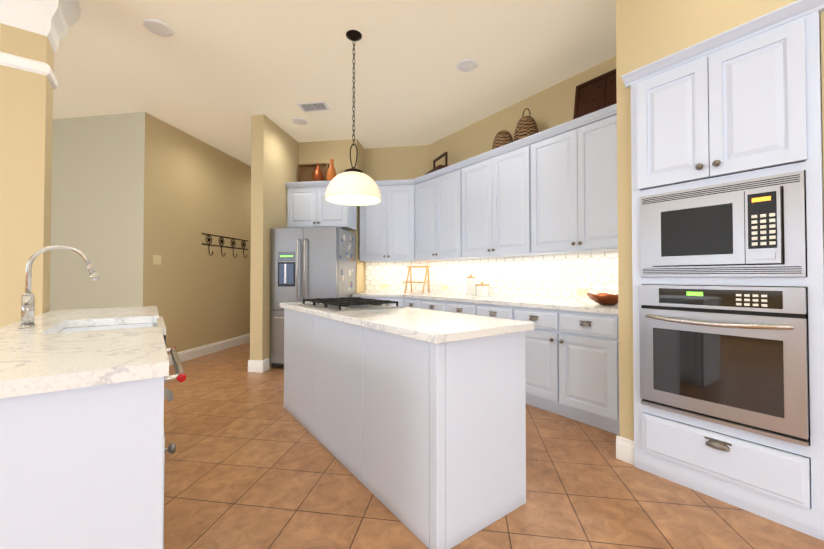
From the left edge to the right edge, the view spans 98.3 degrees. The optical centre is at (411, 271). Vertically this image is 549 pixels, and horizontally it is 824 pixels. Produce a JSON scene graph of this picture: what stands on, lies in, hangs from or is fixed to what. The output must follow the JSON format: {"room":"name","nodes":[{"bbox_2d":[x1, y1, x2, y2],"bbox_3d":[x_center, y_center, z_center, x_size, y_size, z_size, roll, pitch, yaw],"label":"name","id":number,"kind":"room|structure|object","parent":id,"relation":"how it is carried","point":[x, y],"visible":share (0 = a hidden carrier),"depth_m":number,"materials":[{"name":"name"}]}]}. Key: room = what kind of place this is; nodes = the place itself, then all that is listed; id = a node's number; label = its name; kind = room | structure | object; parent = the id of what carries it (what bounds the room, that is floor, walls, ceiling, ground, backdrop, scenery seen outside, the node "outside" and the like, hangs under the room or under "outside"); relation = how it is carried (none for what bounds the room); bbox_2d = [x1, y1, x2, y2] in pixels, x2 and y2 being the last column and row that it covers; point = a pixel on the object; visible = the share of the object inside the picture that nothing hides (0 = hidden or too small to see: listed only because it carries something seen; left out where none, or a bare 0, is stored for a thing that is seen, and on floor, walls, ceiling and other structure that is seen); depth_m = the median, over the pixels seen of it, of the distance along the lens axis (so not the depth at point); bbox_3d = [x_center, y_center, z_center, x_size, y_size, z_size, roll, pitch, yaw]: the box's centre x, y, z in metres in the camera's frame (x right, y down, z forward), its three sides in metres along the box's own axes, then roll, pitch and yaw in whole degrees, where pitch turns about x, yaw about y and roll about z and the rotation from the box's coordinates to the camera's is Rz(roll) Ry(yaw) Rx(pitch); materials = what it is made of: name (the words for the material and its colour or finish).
{"room":"kitchen","nodes":[
{"label":"kitchen","id":0,"kind":"room"},
{"bbox_2d":[50,112,250,354],"bbox_3d":[-6.071,-0.300,7.071,6.590,3.100,4.774,0,-1,9],"label":"wall","id":1,"kind":"structure","parent":0,"point":[132,194],"depth_m":4.41,"materials":[{"name":"beige paint"}]},
{"bbox_2d":[153,255,160,264],"bbox_3d":[-3.142,-0.139,4.393,0.009,0.115,0.115,0,-1,9],"label":"light switch","id":2,"kind":"object","parent":1,"relation":"attached to","point":[156,259],"visible":1,"depth_m":4.39,"materials":[{"name":"beige plastic"}]},
{"bbox_2d":[168,334,249,365],"bbox_3d":[-2.822,1.170,6.443,0.016,0.140,4.586,0,-1,9],"label":"baseboard","id":3,"kind":"structure","parent":1,"relation":"attached to","point":[190,354],"depth_m":5.27,"materials":[{"name":"white wood"}]},
{"bbox_2d":[202,233,248,258],"bbox_3d":[-2.911,-0.383,5.679,0.079,0.324,1.110,0,-1,9],"label":"hook rail","id":4,"kind":"object","parent":1,"relation":"attached to","point":[221,241],"visible":1,"depth_m":5.59,"materials":[{"name":"brown metal"}]},
{"bbox_2d":[250,114,298,368],"bbox_3d":[-1.528,-0.309,6.513,0.160,3.100,4.500,0,-1,9],"label":"wall","id":5,"kind":"structure","parent":0,"point":[274,156],"depth_m":4.32,"materials":[{"name":"beige paint"}]},
{"bbox_2d":[248,360,262,372],"bbox_3d":[-1.870,1.136,4.259,0.192,0.140,0.016,0,-1,9],"label":"baseboard","id":6,"kind":"structure","parent":5,"relation":"attached to","point":[255,365],"depth_m":4.25,"materials":[{"name":"white"}]},
{"bbox_2d":[263,358,268,371],"bbox_3d":[-1.772,1.137,4.317,0.016,0.140,0.130,0,-1,9],"label":"baseboard","id":7,"kind":"structure","parent":5,"relation":"attached to","point":[265,364],"depth_m":4.32,"materials":[{"name":"white wood"}]},
{"bbox_2d":[299,139,364,292],"bbox_3d":[-1.189,-0.328,5.303,0.878,3.100,0.390,0,-1,9],"label":"wall","id":8,"kind":"structure","parent":0,"point":[338,151],"depth_m":5.13,"materials":[{"name":"beige paint"}]},
{"bbox_2d":[285,181,356,229],"bbox_3d":[-1.247,-0.888,4.923,0.872,0.610,0.393,0,-1,9],"label":"upper cabinet","id":9,"kind":"object","parent":8,"relation":"attached to","point":[309,205],"visible":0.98,"depth_m":4.78,"materials":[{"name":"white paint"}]},
{"bbox_2d":[297,163,328,181],"bbox_3d":[-1.415,-1.366,5.088,0.450,0.340,0.060,0,-10,9],"label":"basket tray","id":10,"kind":"object","parent":9,"relation":"on","point":[305,172],"visible":0.48,"depth_m":5.11,"materials":[{"name":"wicker"}]},
{"bbox_2d":[312,163,323,180],"bbox_3d":[-1.292,-1.337,4.900,0.168,0.285,0.168,0,-1,9],"label":"copper vase","id":11,"kind":"object","parent":9,"relation":"on","point":[317,174],"visible":0.79,"depth_m":4.84,"materials":[{"name":"brown metal"}]},
{"bbox_2d":[327,159,336,180],"bbox_3d":[-1.108,-1.367,4.917,0.140,0.345,0.140,0,-1,9],"label":"vase","id":12,"kind":"object","parent":9,"relation":"on","point":[331,173],"visible":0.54,"depth_m":4.87,"materials":[{"name":"orange ceramic"}]},
{"bbox_2d":[53,0,615,165],"bbox_3d":[-1.192,-1.957,3.416,14.000,0.100,17.000,1,-1,-36],"label":"ceiling","id":13,"kind":"structure","parent":0,"point":[217,74],"depth_m":3.24,"materials":[{"name":"beige paint"}]},
{"bbox_2d":[143,19,172,36],"bbox_3d":[-1.994,-1.910,2.801,0.196,0.012,0.196,1,-1,-36],"label":"recessed light","id":14,"kind":"object","parent":13,"relation":"in","point":[157,27],"visible":0.98,"depth_m":2.78,"materials":[{"name":"white plastic"}]},
{"bbox_2d":[292,118,307,124],"bbox_3d":[-1.413,-1.884,4.493,0.196,0.012,0.196,1,-1,-36],"label":"recessed light","id":15,"kind":"object","parent":13,"relation":"in","point":[299,121],"visible":1,"depth_m":4.47,"materials":[{"name":"white plastic"}]},
{"bbox_2d":[296,101,330,111],"bbox_3d":[-1.129,-1.891,4.106,0.340,0.010,0.200,0,-1,9],"label":"ceiling vent","id":16,"kind":"object","parent":13,"relation":"in","point":[313,106],"visible":1,"depth_m":4.09,"materials":[{"name":"white metal"}]},
{"bbox_2d":[325,30,380,205],"bbox_3d":[-0.471,-1.242,2.879,0.444,1.344,0.444,1,-1,-36],"label":"pendant lamp","id":17,"kind":"object","parent":13,"relation":"hanging from","point":[353,186],"visible":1,"depth_m":2.79,"materials":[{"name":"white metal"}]},
{"bbox_2d":[456,59,477,71],"bbox_3d":[0.507,-1.903,3.298,0.196,0.012,0.196,1,-1,-36],"label":"recessed light","id":18,"kind":"object","parent":13,"relation":"in","point":[465,65],"visible":1,"depth_m":3.29,"materials":[{"name":"white plastic"}]},
{"bbox_2d":[364,145,427,291],"bbox_3d":[-0.568,-0.325,5.486,2.150,3.100,0.160,0,-1,9],"label":"wall","id":19,"kind":"structure","parent":0,"point":[398,163],"depth_m":5.38,"materials":[{"name":"beige paint"}]},
{"bbox_2d":[359,179,426,261],"bbox_3d":[-0.265,-0.707,5.164,0.944,1.125,0.393,0,-1,9],"label":"upper cabinet","id":20,"kind":"object","parent":19,"relation":"attached to","point":[387,228],"visible":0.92,"depth_m":5.01,"materials":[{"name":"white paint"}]},
{"bbox_2d":[366,262,426,291],"bbox_3d":[-0.238,0.086,5.344,0.938,0.453,0.006,0,-1,9],"label":"backsplash","id":21,"kind":"structure","parent":19,"relation":"attached to","point":[393,275],"depth_m":5.34,"materials":[{"name":"white tile"}]},
{"bbox_2d":[380,284,387,288],"bbox_3d":[-0.419,0.229,5.361,0.116,0.072,0.007,0,-1,9],"label":"electrical outlet","id":22,"kind":"object","parent":21,"relation":"attached to","point":[383,286],"visible":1,"depth_m":5.36,"materials":[{"name":"beige plastic"}]},
{"bbox_2d":[164,342,823,548],"bbox_3d":[-1.192,1.222,3.366,14.000,0.060,17.000,1,-1,-36],"label":"floor","id":23,"kind":"structure","parent":0,"point":[251,462],"depth_m":1.86,"materials":[{"name":"tile"}]},
{"bbox_2d":[0,23,53,327],"bbox_3d":[-2.478,-0.374,2.285,0.200,3.100,0.200,1,-1,-36],"label":"column","id":24,"kind":"structure","parent":23,"relation":"on","point":[26,108],"depth_m":2.21,"materials":[{"name":"beige paint"}]},
{"bbox_2d":[0,0,80,88],"bbox_3d":[-2.478,-1.586,2.304,0.440,0.673,0.440,1,-1,-36],"label":"trim","id":25,"kind":"structure","parent":24,"relation":"attached to","point":[53,21],"depth_m":2.25,"materials":[{"name":"white wood"}]},
{"bbox_2d":[0,378,171,548],"bbox_3d":[-0.973,0.719,0.884,0.584,0.869,0.211,1,-1,-36],"label":"base cabinet","id":26,"kind":"object","parent":23,"relation":"on","point":[84,393],"depth_m":0.88,"materials":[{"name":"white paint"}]},
{"bbox_2d":[0,306,171,401],"bbox_3d":[-1.574,0.276,1.717,0.585,0.039,2.290,1,-1,-36],"label":"countertop","id":27,"kind":"structure","parent":26,"relation":"on","point":[36,359],"depth_m":1.08,"materials":[{"name":"white stone"}]},
{"bbox_2d":[18,245,99,328],"bbox_3d":[-1.673,0.064,1.696,0.278,0.383,0.123,1,-1,-36],"label":"faucet","id":28,"kind":"object","parent":27,"relation":"on","point":[27,308],"visible":1,"depth_m":1.66,"materials":[{"name":"silver metal"}]},
{"bbox_2d":[56,322,155,333],"bbox_3d":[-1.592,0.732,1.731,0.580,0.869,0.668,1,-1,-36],"label":"sink","id":29,"kind":"object","parent":27,"relation":"in","point":[111,325],"depth_m":1.93,"materials":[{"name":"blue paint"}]},
{"bbox_2d":[270,227,355,366],"bbox_3d":[-1.279,0.343,4.686,0.859,1.740,0.816,0,-1,9],"label":"refrigerator","id":30,"kind":"object","parent":23,"relation":"on","point":[313,263],"visible":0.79,"depth_m":4.37,"materials":[{"name":"silver metal"}]},
{"bbox_2d":[361,297,403,306],"bbox_3d":[-0.296,0.783,5.002,0.964,0.870,0.676,0,-1,9],"label":"base cabinet","id":31,"kind":"object","parent":23,"relation":"on","point":[400,300],"depth_m":4.71,"materials":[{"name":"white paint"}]},
{"bbox_2d":[352,292,425,296],"bbox_3d":[-0.285,0.328,5.022,0.943,0.039,0.648,0,-1,9],"label":"countertop","id":32,"kind":"structure","parent":31,"relation":"on","point":[380,294],"depth_m":4.76,"materials":[{"name":"stone"}]},
{"bbox_2d":[403,266,430,292],"bbox_3d":[0.069,0.117,4.993,0.320,0.379,0.231,0,-1,29],"label":"easel","id":33,"kind":"object","parent":32,"relation":"on","point":[411,281],"visible":1,"depth_m":5.00,"materials":[{"name":"brown wood"}]},
{"bbox_2d":[284,310,528,548],"bbox_3d":[-0.273,0.744,2.459,0.590,0.869,2.070,1,-1,-36],"label":"kitchen island","id":34,"kind":"object","parent":23,"relation":"on","point":[413,420],"depth_m":1.69,"materials":[{"name":"grey wood"}]},
{"bbox_2d":[280,302,533,345],"bbox_3d":[-0.273,0.288,2.467,0.650,0.039,2.130,1,-1,-36],"label":"island countertop","id":35,"kind":"structure","parent":34,"relation":"on","point":[436,327],"depth_m":1.79,"materials":[{"name":"white stone"}]},
{"bbox_2d":[298,297,403,311],"bbox_3d":[-0.498,0.247,2.774,0.530,0.050,0.760,1,-1,-36],"label":"cooktop","id":36,"kind":"object","parent":35,"relation":"in","point":[343,304],"visible":1,"depth_m":2.62,"materials":[{"name":"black metal"}]},
{"bbox_2d":[404,297,415,307],"bbox_3d":[0.272,0.778,4.666,0.643,0.870,0.419,1,-1,-36],"label":"base cabinet","id":37,"kind":"object","parent":23,"relation":"on","point":[408,302],"depth_m":4.54,"materials":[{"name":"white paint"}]},
{"bbox_2d":[402,292,618,314],"bbox_3d":[0.880,0.309,3.841,0.648,0.039,3.060,1,-1,-36],"label":"countertop","id":38,"kind":"structure","parent":37,"relation":"on","point":[579,306],"depth_m":3.31,"materials":[{"name":"stone"}]},
{"bbox_2d":[466,274,475,295],"bbox_3d":[0.723,0.167,4.354,0.112,0.259,0.112,1,-1,-36],"label":"canister","id":39,"kind":"object","parent":38,"relation":"on","point":[471,281],"visible":1,"depth_m":4.31,"materials":[{"name":"white ceramic"}]},
{"bbox_2d":[475,282,489,296],"bbox_3d":[0.821,0.209,4.152,0.163,0.169,0.163,1,-1,-36],"label":"canister","id":40,"kind":"object","parent":38,"relation":"on","point":[482,289],"visible":1,"depth_m":4.09,"materials":[{"name":"white ceramic"}]},
{"bbox_2d":[587,293,617,304],"bbox_3d":[1.596,0.228,2.910,0.300,0.093,0.300,1,-1,-36],"label":"copper bowl","id":41,"kind":"object","parent":38,"relation":"on","point":[605,299],"visible":0.9,"depth_m":2.83,"materials":[{"name":"brown metal"}]},
{"bbox_2d":[416,298,441,310],"bbox_3d":[0.494,0.773,4.363,0.643,0.870,0.586,1,-1,-36],"label":"base cabinet","id":42,"kind":"object","parent":23,"relation":"on","point":[427,304],"depth_m":4.25,"materials":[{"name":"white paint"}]},
{"bbox_2d":[440,301,503,318],"bbox_3d":[0.903,0.764,3.806,0.643,0.870,1.046,1,-1,-36],"label":"base cabinet","id":43,"kind":"object","parent":23,"relation":"on","point":[487,310],"depth_m":3.65,"materials":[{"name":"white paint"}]},
{"bbox_2d":[504,306,619,434],"bbox_3d":[1.463,0.752,3.044,0.643,0.870,1.098,1,-1,-36],"label":"base cabinet","id":44,"kind":"object","parent":23,"relation":"on","point":[571,364],"depth_m":2.79,"materials":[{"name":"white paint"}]},
{"bbox_2d":[622,0,823,540],"bbox_3d":[1.801,-0.011,2.029,0.716,2.365,0.819,1,-1,-36],"label":"tall cabinet","id":45,"kind":"object","parent":23,"relation":"on","point":[741,102],"visible":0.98,"depth_m":1.75,"materials":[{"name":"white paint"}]},
{"bbox_2d":[640,170,807,276],"bbox_3d":[1.741,-0.206,1.988,0.566,0.474,0.659,1,-1,-36],"label":"microwave","id":46,"kind":"object","parent":45,"relation":"in","point":[755,227],"visible":0.98,"depth_m":1.76,"materials":[{"name":"silver plastic"}]},
{"bbox_2d":[639,285,809,446],"bbox_3d":[1.763,0.427,1.994,0.712,0.696,0.659,1,-1,-36],"label":"oven","id":47,"kind":"object","parent":45,"relation":"in","point":[736,357],"visible":0.98,"depth_m":1.76,"materials":[{"name":"silver metal"}]},
{"bbox_2d":[428,56,615,301],"bbox_3d":[1.152,-0.345,4.187,0.180,3.100,3.290,1,-1,-36],"label":"wall","id":48,"kind":"structure","parent":0,"point":[551,107],"depth_m":4.03,"materials":[{"name":"beige paint"}]},
{"bbox_2d":[413,164,456,261],"bbox_3d":[0.427,-0.714,4.721,0.353,1.125,1.134,1,-1,-36],"label":"upper cabinet","id":49,"kind":"object","parent":48,"relation":"attached to","point":[435,192],"depth_m":4.58,"materials":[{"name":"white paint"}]},
{"bbox_2d":[425,152,447,174],"bbox_3d":[0.377,-1.409,4.782,0.240,0.265,0.440,0,-1,-22],"label":"wood tray","id":50,"kind":"object","parent":49,"relation":"on","point":[445,154],"visible":0.46,"depth_m":4.61,"materials":[{"name":"brown wood"}]},
{"bbox_2d":[457,140,520,259],"bbox_3d":[1.004,-0.726,3.935,0.353,1.125,1.084,1,-1,-36],"label":"upper cabinet","id":51,"kind":"object","parent":48,"relation":"attached to","point":[488,184],"depth_m":3.85,"materials":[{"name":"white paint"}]},
{"bbox_2d":[492,130,513,149],"bbox_3d":[0.996,-1.415,3.897,0.234,0.250,0.234,1,-1,-36],"label":"basket","id":52,"kind":"object","parent":51,"relation":"on","point":[502,137],"visible":0.69,"depth_m":3.81,"materials":[{"name":"brown wicker"}]},
{"bbox_2d":[514,108,538,140],"bbox_3d":[1.173,-1.484,3.656,0.248,0.380,0.248,1,-1,-36],"label":"cloche","id":53,"kind":"object","parent":51,"relation":"on","point":[526,126],"visible":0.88,"depth_m":3.57,"materials":[{"name":"brown wicker"}]},
{"bbox_2d":[428,251,617,301],"bbox_3d":[1.141,0.065,4.033,0.008,0.453,3.055,1,-1,-36],"label":"backsplash","id":54,"kind":"structure","parent":48,"relation":"attached to","point":[561,276],"depth_m":3.79,"materials":[{"name":"white tile"}]},
{"bbox_2d":[442,285,447,289],"bbox_3d":[0.455,0.222,4.951,0.007,0.072,0.116,1,-1,-36],"label":"electrical outlet","id":55,"kind":"object","parent":54,"relation":"attached to","point":[444,287],"visible":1,"depth_m":4.94,"materials":[{"name":"beige plastic"}]},
{"bbox_2d":[577,288,588,295],"bbox_3d":[1.615,0.198,3.371,0.007,0.072,0.116,1,-1,-36],"label":"electrical outlet","id":56,"kind":"object","parent":54,"relation":"attached to","point":[582,291],"visible":0.98,"depth_m":3.37,"materials":[{"name":"beige plastic"}]},
{"bbox_2d":[521,104,617,255],"bbox_3d":[1.575,-0.738,3.158,0.353,1.125,1.112,1,-1,-36],"label":"upper cabinet","id":57,"kind":"object","parent":48,"relation":"attached to","point":[551,191],"depth_m":3.11,"materials":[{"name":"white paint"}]},
{"bbox_2d":[573,69,616,119],"bbox_3d":[1.711,-1.541,3.183,0.023,0.480,0.540,12,-8,-36],"label":"panel","id":58,"kind":"object","parent":57,"relation":"on","point":[596,94],"visible":0.54,"depth_m":3.25,"materials":[{"name":"brown wood"}]},
{"bbox_2d":[616,0,823,440],"bbox_3d":[3.558,-0.408,0.124,1.110,3.100,6.110,1,-1,-36],"label":"wall","id":59,"kind":"structure","parent":0,"point":[648,32],"depth_m":2.18,"materials":[{"name":"beige paint"}]},
{"bbox_2d":[616,435,633,464],"bbox_3d":[3.100,1.067,-0.226,0.016,0.140,6.126,1,-1,-36],"label":"baseboard","id":60,"kind":"structure","parent":59,"relation":"attached to","point":[624,449],"depth_m":2.20,"materials":[{"name":"white"}]}
]}

